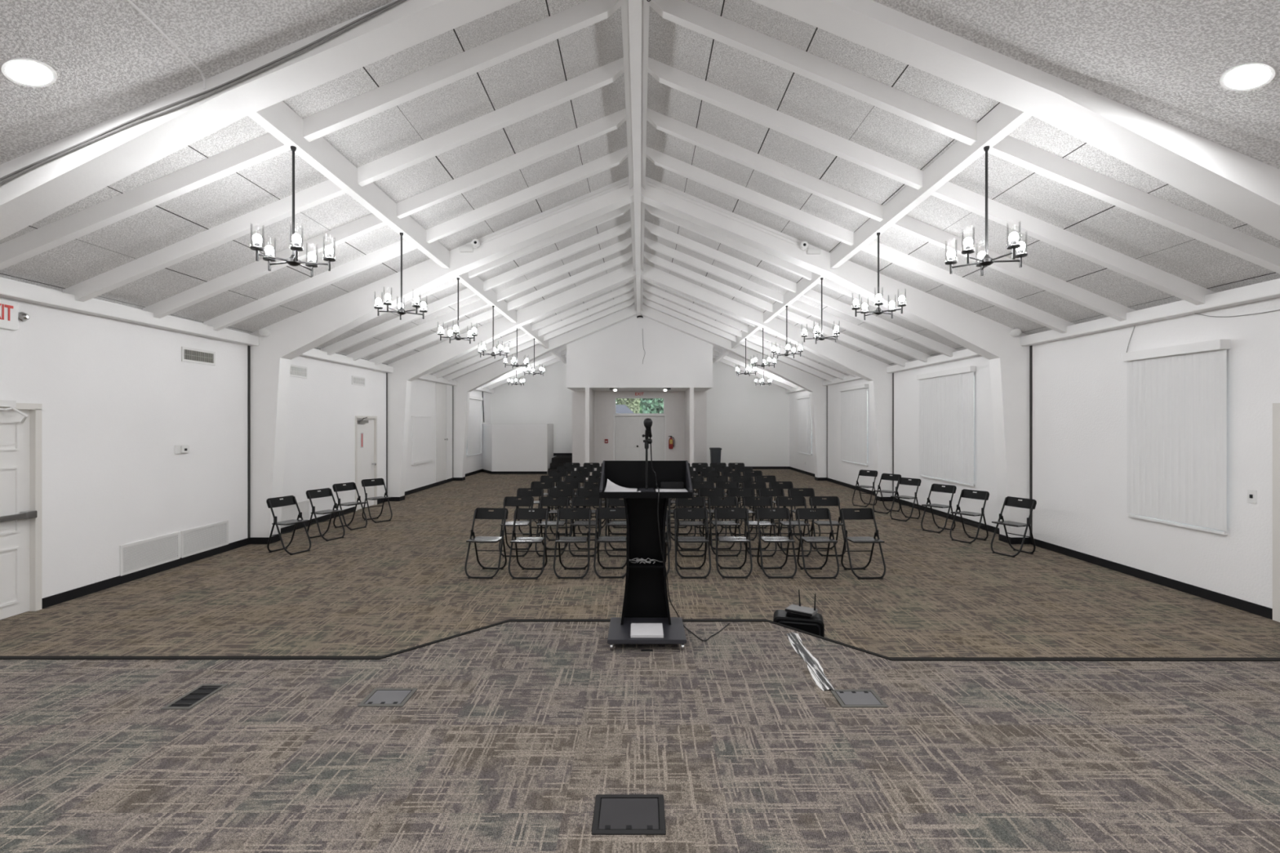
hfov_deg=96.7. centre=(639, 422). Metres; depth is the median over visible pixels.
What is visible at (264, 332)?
dome
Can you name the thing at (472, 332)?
chandelier
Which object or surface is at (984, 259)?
chandelier
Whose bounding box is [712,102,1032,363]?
beam
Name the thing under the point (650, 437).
microphone cable
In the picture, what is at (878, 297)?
chandelier
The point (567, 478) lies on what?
folding chair
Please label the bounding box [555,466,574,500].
folding chair
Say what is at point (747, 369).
chandelier
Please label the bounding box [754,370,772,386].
chandelier
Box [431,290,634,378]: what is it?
rafter
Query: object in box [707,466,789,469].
baseboard
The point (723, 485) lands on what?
folding chair
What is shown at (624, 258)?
rafter
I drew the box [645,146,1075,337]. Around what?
rafter
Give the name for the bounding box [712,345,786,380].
rafter
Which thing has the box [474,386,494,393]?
trim
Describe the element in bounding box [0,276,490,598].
wall
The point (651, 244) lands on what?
rafter
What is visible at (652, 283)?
rafter
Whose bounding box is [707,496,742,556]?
folding chair
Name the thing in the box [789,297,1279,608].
wall
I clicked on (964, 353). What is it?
trim
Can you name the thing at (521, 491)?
folding chair
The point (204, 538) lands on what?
air vent
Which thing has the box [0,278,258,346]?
trim
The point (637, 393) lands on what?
exit sign
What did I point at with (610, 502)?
folding chair
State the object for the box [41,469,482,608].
baseboard
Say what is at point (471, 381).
roof frame
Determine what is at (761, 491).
folding chair
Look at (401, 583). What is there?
floor
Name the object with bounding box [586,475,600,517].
folding chair
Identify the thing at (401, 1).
cable
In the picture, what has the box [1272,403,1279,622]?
door
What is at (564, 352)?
rafter
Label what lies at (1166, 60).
ceiling
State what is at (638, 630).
paper stack
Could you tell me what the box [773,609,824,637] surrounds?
case
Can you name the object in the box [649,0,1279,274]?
rafter
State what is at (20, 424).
door
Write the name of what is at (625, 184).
conduit
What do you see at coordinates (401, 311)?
chandelier
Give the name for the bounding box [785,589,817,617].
router
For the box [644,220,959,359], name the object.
rafter
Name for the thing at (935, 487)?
folding chair
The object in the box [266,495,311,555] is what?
folding chair
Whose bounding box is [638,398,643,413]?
tree
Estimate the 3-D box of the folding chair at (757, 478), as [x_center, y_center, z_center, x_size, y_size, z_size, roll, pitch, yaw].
[2.510,1.452,11.246,0.431,0.776,0.460,0,0,-1]
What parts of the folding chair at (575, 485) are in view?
backrest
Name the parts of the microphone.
handle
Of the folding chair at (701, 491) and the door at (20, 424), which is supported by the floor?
the folding chair at (701, 491)
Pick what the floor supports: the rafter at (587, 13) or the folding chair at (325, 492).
the folding chair at (325, 492)
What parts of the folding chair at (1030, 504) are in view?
seat, leg frame, backrest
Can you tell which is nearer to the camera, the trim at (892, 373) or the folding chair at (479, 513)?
the folding chair at (479, 513)
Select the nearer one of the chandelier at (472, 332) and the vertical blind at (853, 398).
the chandelier at (472, 332)
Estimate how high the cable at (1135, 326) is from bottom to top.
0.312 m
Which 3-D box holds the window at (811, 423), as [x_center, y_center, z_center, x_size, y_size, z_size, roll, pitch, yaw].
[5.987,0.138,20.350,0.225,1.995,1.660,0,0,0]
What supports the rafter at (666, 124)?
attached to the ceiling at (597, 45)
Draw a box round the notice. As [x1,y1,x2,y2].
[360,432,363,448]
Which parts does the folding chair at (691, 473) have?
backrest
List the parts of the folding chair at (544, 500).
seat, leg frame, backrest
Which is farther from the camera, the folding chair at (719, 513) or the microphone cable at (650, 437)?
the folding chair at (719, 513)
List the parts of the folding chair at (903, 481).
seat, leg frame, backrest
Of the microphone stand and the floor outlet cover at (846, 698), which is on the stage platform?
the floor outlet cover at (846, 698)
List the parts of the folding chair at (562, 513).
seat, leg frame, backrest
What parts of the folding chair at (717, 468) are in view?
backrest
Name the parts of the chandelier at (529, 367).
stem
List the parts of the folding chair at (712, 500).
backrest, leg frame, seat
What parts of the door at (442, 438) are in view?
frame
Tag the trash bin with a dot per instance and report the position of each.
(715, 452)
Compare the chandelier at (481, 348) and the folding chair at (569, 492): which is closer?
the folding chair at (569, 492)
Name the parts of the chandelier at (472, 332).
arm, lamp shade, stem, arm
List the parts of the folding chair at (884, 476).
seat, leg frame, backrest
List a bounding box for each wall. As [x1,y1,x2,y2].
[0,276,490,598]
[482,423,553,474]
[490,360,789,466]
[566,315,712,391]
[572,391,706,472]
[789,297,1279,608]
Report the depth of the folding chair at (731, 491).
9.19 m
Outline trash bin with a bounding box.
[709,447,721,472]
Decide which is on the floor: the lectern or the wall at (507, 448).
the wall at (507, 448)
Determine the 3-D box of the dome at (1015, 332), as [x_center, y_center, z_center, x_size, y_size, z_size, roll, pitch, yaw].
[5.652,-1.354,8.546,0.154,0.119,0.171,0,0,0]
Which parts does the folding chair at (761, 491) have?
backrest, leg frame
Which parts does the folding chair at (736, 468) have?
backrest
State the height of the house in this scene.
3.270 m
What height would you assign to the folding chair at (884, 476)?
0.776 m
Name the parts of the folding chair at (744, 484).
backrest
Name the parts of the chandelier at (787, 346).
stem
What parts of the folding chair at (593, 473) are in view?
backrest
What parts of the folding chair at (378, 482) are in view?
backrest, leg frame, seat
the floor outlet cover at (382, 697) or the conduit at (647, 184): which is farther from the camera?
the conduit at (647, 184)
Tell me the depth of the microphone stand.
4.26 m
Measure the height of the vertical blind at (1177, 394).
1.923 m
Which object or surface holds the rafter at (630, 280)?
attached to the ceiling at (597, 45)
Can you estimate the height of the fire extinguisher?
0.465 m
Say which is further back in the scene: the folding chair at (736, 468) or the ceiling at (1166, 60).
the folding chair at (736, 468)
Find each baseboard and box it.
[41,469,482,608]
[553,453,572,456]
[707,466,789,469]
[789,466,1272,619]
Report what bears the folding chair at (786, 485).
on the floor
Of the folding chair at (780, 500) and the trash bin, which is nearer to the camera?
the folding chair at (780, 500)
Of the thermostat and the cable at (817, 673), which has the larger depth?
the thermostat
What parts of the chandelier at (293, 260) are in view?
lamp shade, bulb, lamp shade, bulb, arm, arm, stem, arm, lamp shade, bulb, arm, lamp shade, bulb, arm, bulb, lamp shade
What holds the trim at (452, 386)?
attached to the wall at (117, 398)
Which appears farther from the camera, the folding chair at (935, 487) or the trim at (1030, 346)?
the folding chair at (935, 487)
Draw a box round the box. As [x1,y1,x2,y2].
[591,794,666,835]
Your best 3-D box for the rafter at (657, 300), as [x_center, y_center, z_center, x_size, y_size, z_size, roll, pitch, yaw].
[2.985,-2.447,16.140,5.810,2.576,0.085,0,0,0]
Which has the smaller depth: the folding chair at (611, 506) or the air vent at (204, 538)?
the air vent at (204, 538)
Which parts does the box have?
lid, gap plate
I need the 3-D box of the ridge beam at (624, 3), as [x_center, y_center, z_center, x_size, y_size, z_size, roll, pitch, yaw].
[-0.040,-3.652,13.350,0.240,0.256,18.300,0,0,0]
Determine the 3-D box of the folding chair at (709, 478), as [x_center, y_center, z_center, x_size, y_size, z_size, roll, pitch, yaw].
[1.550,1.452,11.236,0.431,0.776,0.460,0,0,0]
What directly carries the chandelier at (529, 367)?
hanging from the beam at (278, 119)
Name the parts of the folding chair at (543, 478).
backrest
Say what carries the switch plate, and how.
attached to the wall at (1080, 383)
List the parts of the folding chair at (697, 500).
backrest, leg frame, seat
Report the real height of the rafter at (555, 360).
2.543 m
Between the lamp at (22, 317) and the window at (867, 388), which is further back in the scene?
the window at (867, 388)
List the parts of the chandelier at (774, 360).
stem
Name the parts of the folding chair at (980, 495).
seat, leg frame, backrest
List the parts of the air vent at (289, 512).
plate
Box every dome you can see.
[258,328,270,336]
[1009,328,1021,336]
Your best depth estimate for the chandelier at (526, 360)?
13.49 m
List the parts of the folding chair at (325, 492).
backrest, leg frame, seat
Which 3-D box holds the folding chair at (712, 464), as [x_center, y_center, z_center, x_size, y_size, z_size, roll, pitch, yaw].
[2.060,1.452,14.859,0.431,0.776,0.460,0,0,0]
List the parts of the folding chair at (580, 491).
backrest, leg frame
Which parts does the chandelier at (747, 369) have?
stem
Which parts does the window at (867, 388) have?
sill, pane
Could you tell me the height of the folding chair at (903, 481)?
0.776 m
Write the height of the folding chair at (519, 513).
0.776 m
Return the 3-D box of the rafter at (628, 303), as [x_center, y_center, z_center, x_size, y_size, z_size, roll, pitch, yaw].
[-3.025,-2.464,17.076,5.730,2.543,0.085,0,0,0]
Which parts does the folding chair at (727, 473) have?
backrest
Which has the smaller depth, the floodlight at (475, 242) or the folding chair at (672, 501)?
the floodlight at (475, 242)
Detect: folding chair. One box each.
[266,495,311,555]
[306,488,345,541]
[332,482,367,530]
[360,478,392,523]
[464,507,508,579]
[498,496,533,557]
[507,508,549,579]
[514,488,543,537]
[528,481,555,528]
[534,496,569,557]
[537,475,561,517]
[546,471,568,508]
[546,488,574,541]
[553,507,591,579]
[554,481,580,528]
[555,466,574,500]
[562,462,580,492]
[562,475,586,507]
[568,471,590,508]
[568,496,601,556]
[573,488,601,541]
[574,466,594,496]
[582,462,599,486]
[582,481,606,528]
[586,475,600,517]
[591,471,609,508]
[593,507,626,578]
[595,466,604,500]
[604,498,626,556]
[604,506,626,536]
[609,506,626,528]
[665,498,671,555]
[665,500,689,528]
[665,509,670,575]
[670,488,696,541]
[673,507,711,578]
[675,496,707,557]
[681,471,697,507]
[683,475,706,508]
[691,462,707,493]
[691,481,715,528]
[695,466,713,500]
[697,488,726,540]
[700,471,720,508]
[706,475,728,517]
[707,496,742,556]
[710,462,726,493]
[713,507,752,578]
[714,466,733,483]
[715,481,742,528]
[721,471,742,507]
[727,488,757,541]
[728,462,744,480]
[730,475,755,517]
[734,466,755,501]
[742,471,764,508]
[742,481,768,528]
[742,496,777,556]
[754,475,779,509]
[755,507,797,578]
[757,488,789,537]
[768,481,797,528]
[775,496,811,556]
[787,488,820,541]
[795,507,839,579]
[808,496,846,556]
[839,507,885,579]
[852,469,877,506]
[872,473,901,514]
[889,477,920,521]
[920,483,956,533]
[949,488,989,543]
[991,496,1036,557]
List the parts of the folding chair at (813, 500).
backrest, leg frame, seat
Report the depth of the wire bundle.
4.33 m
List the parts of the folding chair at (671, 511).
leg frame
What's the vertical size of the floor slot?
0.006 m
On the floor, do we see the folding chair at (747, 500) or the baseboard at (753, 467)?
the folding chair at (747, 500)
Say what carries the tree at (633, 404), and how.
on the ground
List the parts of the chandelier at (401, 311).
bulb, lamp shade, arm, lamp shade, bulb, arm, lamp shade, stem, arm, arm, lamp shade, bulb, bulb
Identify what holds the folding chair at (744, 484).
on the floor
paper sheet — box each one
[604,479,637,492]
[655,488,688,492]
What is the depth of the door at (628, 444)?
20.40 m
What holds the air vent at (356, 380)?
in the wall at (117, 398)
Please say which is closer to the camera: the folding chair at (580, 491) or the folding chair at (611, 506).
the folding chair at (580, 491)
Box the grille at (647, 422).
[643,417,652,427]
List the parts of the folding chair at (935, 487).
seat, leg frame, backrest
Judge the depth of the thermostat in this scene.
7.29 m
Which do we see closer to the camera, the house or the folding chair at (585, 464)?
the folding chair at (585, 464)
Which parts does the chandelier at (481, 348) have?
stem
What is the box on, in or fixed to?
on the stage platform
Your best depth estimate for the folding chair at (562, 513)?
7.01 m
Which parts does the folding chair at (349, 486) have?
backrest, leg frame, seat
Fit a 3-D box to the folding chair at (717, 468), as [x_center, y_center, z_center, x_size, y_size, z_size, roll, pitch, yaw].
[2.020,1.452,13.590,0.431,0.776,0.460,0,0,0]
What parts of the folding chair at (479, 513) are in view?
seat, leg frame, backrest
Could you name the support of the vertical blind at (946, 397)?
attached to the wall at (1080, 383)
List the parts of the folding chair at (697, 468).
backrest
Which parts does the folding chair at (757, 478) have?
backrest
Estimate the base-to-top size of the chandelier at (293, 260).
1.025 m
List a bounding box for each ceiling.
[0,0,1279,168]
[0,0,1279,380]
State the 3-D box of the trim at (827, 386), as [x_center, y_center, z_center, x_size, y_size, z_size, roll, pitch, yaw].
[5.904,0.290,17.950,0.012,2.900,0.040,0,0,0]
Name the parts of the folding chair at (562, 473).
backrest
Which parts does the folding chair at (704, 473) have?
backrest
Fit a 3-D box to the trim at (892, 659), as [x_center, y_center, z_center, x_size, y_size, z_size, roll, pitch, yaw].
[0.000,1.618,4.208,11.820,0.050,0.804,0,0,0]
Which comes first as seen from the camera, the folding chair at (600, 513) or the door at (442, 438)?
the folding chair at (600, 513)
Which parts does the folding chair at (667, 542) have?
leg frame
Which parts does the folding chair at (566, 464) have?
backrest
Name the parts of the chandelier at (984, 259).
lamp shade, bulb, arm, lamp shade, bulb, arm, lamp shade, bulb, arm, stem, arm, arm, lamp shade, bulb, bulb, lamp shade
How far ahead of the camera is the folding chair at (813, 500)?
8.14 m
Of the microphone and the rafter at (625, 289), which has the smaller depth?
the microphone
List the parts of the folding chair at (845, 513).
backrest, leg frame, seat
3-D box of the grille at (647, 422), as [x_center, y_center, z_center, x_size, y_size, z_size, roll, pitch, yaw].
[0.060,0.002,4.232,0.067,0.068,0.067,0,0,0]
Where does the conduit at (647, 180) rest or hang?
attached to the roof frame at (289, 338)
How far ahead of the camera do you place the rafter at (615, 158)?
7.67 m
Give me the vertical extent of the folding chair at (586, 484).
0.776 m
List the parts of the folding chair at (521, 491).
leg frame, backrest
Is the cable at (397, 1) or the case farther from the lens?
the case
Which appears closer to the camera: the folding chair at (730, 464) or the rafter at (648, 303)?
the folding chair at (730, 464)
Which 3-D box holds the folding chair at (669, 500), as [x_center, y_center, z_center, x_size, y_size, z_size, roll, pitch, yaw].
[0.220,1.452,8.004,0.431,0.776,0.460,0,0,2]
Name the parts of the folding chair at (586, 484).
backrest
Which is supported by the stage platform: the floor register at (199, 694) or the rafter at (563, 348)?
the floor register at (199, 694)
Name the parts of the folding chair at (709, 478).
backrest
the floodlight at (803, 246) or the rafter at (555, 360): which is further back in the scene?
the rafter at (555, 360)
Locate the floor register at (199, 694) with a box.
[160,684,228,709]
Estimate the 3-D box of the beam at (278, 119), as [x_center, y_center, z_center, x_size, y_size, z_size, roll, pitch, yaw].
[-2.930,-2.460,13.350,0.100,0.261,18.300,0,0,0]
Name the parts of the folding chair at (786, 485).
backrest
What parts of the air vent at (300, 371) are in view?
plate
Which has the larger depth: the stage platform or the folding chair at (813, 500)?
the folding chair at (813, 500)
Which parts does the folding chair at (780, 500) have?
backrest, leg frame, seat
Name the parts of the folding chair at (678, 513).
backrest, leg frame, seat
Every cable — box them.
[0,0,400,180]
[0,0,405,185]
[482,391,484,422]
[649,437,729,641]
[786,631,835,691]
[1126,325,1135,352]
[1195,309,1279,317]
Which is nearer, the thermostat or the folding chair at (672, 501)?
the thermostat
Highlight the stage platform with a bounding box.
[0,622,1279,852]
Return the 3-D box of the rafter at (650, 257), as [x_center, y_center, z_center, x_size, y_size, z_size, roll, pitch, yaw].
[2.985,-2.447,12.396,5.810,2.576,0.085,0,0,0]
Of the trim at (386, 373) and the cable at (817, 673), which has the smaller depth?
the cable at (817, 673)
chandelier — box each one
[249,145,335,276]
[373,232,427,319]
[437,277,477,343]
[478,305,509,358]
[503,328,528,368]
[506,369,524,386]
[523,337,545,376]
[735,337,757,376]
[750,328,776,368]
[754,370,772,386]
[771,305,803,358]
[801,277,839,343]
[851,232,906,319]
[944,145,1027,275]
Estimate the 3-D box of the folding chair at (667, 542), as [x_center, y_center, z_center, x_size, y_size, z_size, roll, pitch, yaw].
[0.140,1.452,6.916,0.431,0.776,0.460,0,0,-1]
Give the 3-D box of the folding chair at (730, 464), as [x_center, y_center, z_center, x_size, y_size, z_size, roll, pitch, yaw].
[2.540,1.452,14.843,0.431,0.776,0.460,0,0,0]
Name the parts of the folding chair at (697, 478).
backrest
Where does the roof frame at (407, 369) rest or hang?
on the floor
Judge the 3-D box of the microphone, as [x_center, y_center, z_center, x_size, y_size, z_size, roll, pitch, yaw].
[0.060,0.041,4.254,0.067,0.147,0.111,0,0,0]
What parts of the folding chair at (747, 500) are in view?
backrest, leg frame, seat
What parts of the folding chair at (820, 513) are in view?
backrest, leg frame, seat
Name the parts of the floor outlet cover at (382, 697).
lid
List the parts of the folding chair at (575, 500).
seat, leg frame, backrest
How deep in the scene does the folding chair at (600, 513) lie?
7.04 m
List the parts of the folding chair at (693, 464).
backrest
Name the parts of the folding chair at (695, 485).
backrest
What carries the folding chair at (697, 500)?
on the floor
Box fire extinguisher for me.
[668,435,674,448]
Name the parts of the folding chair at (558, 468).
backrest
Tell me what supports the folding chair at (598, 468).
on the floor
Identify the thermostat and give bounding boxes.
[174,444,189,453]
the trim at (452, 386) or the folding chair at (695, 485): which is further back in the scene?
the trim at (452, 386)
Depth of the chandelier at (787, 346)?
11.33 m
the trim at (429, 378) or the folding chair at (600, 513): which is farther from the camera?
the trim at (429, 378)
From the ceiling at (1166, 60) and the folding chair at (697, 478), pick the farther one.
the folding chair at (697, 478)
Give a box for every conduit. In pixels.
[126,0,205,88]
[480,180,627,240]
[480,183,627,244]
[647,180,799,243]
[647,183,799,246]
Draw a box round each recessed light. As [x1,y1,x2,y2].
[0,57,57,87]
[1219,62,1276,91]
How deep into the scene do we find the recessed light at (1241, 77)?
3.40 m
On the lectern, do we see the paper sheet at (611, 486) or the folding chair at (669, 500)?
the paper sheet at (611, 486)
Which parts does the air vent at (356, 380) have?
plate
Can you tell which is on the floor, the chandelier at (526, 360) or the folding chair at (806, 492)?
the folding chair at (806, 492)
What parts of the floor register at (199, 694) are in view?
plate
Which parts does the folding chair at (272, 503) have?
backrest, leg frame, seat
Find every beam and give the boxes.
[0,0,1279,239]
[247,101,566,363]
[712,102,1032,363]
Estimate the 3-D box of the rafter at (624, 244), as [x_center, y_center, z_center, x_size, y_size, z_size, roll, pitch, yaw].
[-3.025,-2.464,11.460,5.730,2.543,0.085,0,0,0]
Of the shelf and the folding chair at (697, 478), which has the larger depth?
the folding chair at (697, 478)
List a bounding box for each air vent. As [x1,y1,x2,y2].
[119,531,179,576]
[180,520,228,558]
[181,346,215,365]
[280,499,309,527]
[289,364,306,378]
[351,375,364,386]
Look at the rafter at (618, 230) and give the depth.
10.48 m
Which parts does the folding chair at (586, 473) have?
backrest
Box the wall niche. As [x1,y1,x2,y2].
[585,387,693,479]
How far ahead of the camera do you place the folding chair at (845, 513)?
7.00 m
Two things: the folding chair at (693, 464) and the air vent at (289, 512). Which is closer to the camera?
the air vent at (289, 512)
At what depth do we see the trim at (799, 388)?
21.22 m
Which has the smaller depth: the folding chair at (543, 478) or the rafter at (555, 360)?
the folding chair at (543, 478)
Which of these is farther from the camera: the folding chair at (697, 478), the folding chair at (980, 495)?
the folding chair at (697, 478)
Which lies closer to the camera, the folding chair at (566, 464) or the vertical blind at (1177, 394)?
the vertical blind at (1177, 394)
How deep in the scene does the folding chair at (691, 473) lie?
12.51 m
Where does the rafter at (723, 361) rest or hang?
attached to the ceiling at (597, 45)
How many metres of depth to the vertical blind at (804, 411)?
20.27 m
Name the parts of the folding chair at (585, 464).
backrest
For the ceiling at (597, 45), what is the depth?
5.78 m
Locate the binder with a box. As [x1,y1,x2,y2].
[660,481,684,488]
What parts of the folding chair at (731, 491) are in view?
backrest, leg frame, seat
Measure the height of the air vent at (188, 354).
0.190 m
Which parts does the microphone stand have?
clutch knob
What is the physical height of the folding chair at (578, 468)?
0.776 m
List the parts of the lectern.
panel, panel, plate, panel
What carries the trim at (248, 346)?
attached to the wall at (117, 398)
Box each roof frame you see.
[249,176,1029,537]
[386,262,892,497]
[453,304,826,477]
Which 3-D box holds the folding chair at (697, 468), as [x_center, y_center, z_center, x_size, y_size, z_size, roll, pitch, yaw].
[1.550,1.452,13.590,0.431,0.776,0.460,0,0,1]
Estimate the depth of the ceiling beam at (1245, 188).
3.99 m
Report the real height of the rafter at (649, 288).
2.576 m
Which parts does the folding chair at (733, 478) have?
backrest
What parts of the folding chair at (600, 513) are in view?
backrest, seat, leg frame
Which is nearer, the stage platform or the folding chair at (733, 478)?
the stage platform
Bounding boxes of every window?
[614,397,664,414]
[797,422,812,455]
[841,388,868,466]
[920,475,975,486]
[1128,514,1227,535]
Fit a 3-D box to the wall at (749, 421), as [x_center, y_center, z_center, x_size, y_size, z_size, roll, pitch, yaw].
[0.000,-0.476,22.600,12.220,4.632,0.200,0,0,0]
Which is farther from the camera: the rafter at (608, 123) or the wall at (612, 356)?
the wall at (612, 356)
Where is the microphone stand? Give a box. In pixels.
[638,429,654,492]
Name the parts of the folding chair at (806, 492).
backrest, leg frame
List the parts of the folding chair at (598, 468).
backrest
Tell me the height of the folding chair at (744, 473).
0.776 m
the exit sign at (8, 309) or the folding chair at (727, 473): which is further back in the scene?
the folding chair at (727, 473)
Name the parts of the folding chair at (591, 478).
backrest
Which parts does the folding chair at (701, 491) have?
backrest, leg frame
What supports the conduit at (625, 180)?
attached to the roof frame at (289, 338)
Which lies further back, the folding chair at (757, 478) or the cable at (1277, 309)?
the folding chair at (757, 478)
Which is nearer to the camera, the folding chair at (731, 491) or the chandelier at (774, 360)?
the folding chair at (731, 491)
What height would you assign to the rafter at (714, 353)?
2.576 m
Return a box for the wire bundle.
[626,557,662,564]
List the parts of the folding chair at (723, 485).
backrest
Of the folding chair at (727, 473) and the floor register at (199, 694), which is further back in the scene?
the folding chair at (727, 473)
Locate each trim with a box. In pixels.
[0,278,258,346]
[0,618,1279,661]
[247,345,250,537]
[299,348,393,373]
[386,373,387,497]
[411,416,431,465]
[417,374,457,386]
[452,386,453,477]
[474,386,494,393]
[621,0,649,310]
[785,386,805,393]
[822,375,862,386]
[826,386,827,477]
[886,348,980,373]
[892,373,893,496]
[1021,278,1279,346]
[1029,345,1032,536]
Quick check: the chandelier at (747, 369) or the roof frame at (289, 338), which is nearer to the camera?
the roof frame at (289, 338)
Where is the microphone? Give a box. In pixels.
[643,417,652,437]
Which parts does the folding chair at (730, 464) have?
backrest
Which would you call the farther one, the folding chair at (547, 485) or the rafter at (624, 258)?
the rafter at (624, 258)
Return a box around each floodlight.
[458,239,479,252]
[800,240,821,254]
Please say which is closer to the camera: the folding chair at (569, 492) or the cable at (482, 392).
the folding chair at (569, 492)
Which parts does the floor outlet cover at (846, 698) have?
lid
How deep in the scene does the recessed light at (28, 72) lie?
3.40 m
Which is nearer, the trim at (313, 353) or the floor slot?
the floor slot
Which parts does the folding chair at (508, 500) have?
seat, leg frame, backrest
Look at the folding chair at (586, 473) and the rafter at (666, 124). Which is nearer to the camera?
the rafter at (666, 124)
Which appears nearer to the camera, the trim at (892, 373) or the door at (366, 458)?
the door at (366, 458)
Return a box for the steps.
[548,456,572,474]
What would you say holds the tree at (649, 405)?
on the ground
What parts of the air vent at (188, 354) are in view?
plate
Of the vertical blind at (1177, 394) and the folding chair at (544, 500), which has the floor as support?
the folding chair at (544, 500)
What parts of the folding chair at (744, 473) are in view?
backrest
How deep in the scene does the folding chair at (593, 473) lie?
12.52 m
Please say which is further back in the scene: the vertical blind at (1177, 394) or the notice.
the notice
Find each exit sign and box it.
[0,299,17,330]
[635,391,643,396]
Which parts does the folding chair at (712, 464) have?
backrest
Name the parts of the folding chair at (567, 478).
backrest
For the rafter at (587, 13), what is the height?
2.543 m
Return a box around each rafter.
[0,0,621,270]
[62,57,623,302]
[142,107,626,318]
[203,146,627,331]
[320,220,631,355]
[346,236,631,360]
[368,251,632,365]
[373,203,630,318]
[423,283,633,376]
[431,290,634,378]
[443,297,634,381]
[480,349,566,388]
[485,354,566,390]
[503,344,566,375]
[507,280,631,333]
[642,297,835,382]
[643,282,856,377]
[643,291,848,382]
[644,203,928,329]
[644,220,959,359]
[644,236,932,362]
[644,251,910,369]
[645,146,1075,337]
[645,280,782,338]
[646,107,1136,321]
[648,57,1217,310]
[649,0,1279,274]
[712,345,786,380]
[712,350,799,389]
[712,354,794,392]
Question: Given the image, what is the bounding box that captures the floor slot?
[640,649,653,651]
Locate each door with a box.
[0,400,41,619]
[355,415,377,511]
[435,382,448,482]
[613,414,666,460]
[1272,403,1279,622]
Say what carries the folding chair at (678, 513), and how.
on the floor
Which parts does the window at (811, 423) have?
pane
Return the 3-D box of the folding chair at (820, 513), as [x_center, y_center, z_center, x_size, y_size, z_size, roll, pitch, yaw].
[2.150,1.452,6.911,0.431,0.776,0.460,0,0,-1]
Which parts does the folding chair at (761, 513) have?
backrest, leg frame, seat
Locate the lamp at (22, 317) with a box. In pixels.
[17,311,29,321]
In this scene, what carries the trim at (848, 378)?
attached to the wall at (1080, 383)
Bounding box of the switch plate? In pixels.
[1247,489,1256,503]
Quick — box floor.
[0,469,1279,657]
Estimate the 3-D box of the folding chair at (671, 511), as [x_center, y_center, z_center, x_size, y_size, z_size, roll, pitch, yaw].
[0.660,1.452,9.071,0.431,0.776,0.460,0,0,-2]
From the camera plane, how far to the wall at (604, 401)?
20.30 m
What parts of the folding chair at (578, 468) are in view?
backrest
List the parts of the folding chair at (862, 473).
seat, leg frame, backrest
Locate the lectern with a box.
[599,460,692,650]
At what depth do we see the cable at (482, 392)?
21.34 m
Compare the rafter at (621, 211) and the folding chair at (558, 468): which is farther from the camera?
the folding chair at (558, 468)
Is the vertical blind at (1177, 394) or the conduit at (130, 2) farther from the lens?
the vertical blind at (1177, 394)
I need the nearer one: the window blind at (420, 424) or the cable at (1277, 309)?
the cable at (1277, 309)
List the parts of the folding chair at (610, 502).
backrest, seat, leg frame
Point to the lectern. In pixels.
(646, 600)
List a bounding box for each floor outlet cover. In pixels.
[357,688,417,706]
[830,689,888,707]
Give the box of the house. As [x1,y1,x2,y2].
[615,404,633,413]
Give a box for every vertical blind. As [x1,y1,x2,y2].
[466,395,483,455]
[795,394,811,453]
[839,383,868,464]
[916,365,976,484]
[1122,338,1230,531]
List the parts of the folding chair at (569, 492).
seat, leg frame, backrest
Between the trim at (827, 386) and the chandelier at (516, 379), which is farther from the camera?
the chandelier at (516, 379)
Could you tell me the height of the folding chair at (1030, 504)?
0.776 m
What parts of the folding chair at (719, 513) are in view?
backrest, leg frame, seat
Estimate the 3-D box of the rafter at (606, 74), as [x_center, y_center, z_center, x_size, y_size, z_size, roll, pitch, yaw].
[-3.025,-2.464,5.845,5.730,2.543,0.085,0,0,0]
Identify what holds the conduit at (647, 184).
attached to the roof frame at (289, 338)
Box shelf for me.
[628,560,662,568]
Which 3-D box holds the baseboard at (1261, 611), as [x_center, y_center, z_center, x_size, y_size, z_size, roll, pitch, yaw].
[5.758,1.790,13.185,0.303,0.100,18.630,0,0,0]
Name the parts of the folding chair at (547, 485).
seat, backrest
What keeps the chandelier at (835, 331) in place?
hanging from the beam at (1003, 119)
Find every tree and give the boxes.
[616,398,639,413]
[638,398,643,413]
[640,398,663,413]
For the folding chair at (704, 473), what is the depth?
12.54 m
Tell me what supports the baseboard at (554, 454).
attached to the wall at (749, 421)
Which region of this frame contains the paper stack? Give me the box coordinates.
[630,622,663,638]
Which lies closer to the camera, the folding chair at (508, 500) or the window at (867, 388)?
the folding chair at (508, 500)
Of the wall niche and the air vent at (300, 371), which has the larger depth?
the wall niche
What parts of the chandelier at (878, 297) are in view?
lamp shade, bulb, arm, lamp shade, bulb, arm, stem, lamp shade, bulb, arm, bulb, lamp shade, arm, bulb, lamp shade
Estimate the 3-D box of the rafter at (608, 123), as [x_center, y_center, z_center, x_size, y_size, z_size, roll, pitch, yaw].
[-3.025,-2.464,6.780,5.730,2.543,0.085,0,0,0]
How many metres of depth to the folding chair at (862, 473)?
12.62 m
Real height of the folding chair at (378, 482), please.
0.776 m
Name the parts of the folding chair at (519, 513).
seat, leg frame, backrest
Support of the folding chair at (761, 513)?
on the floor

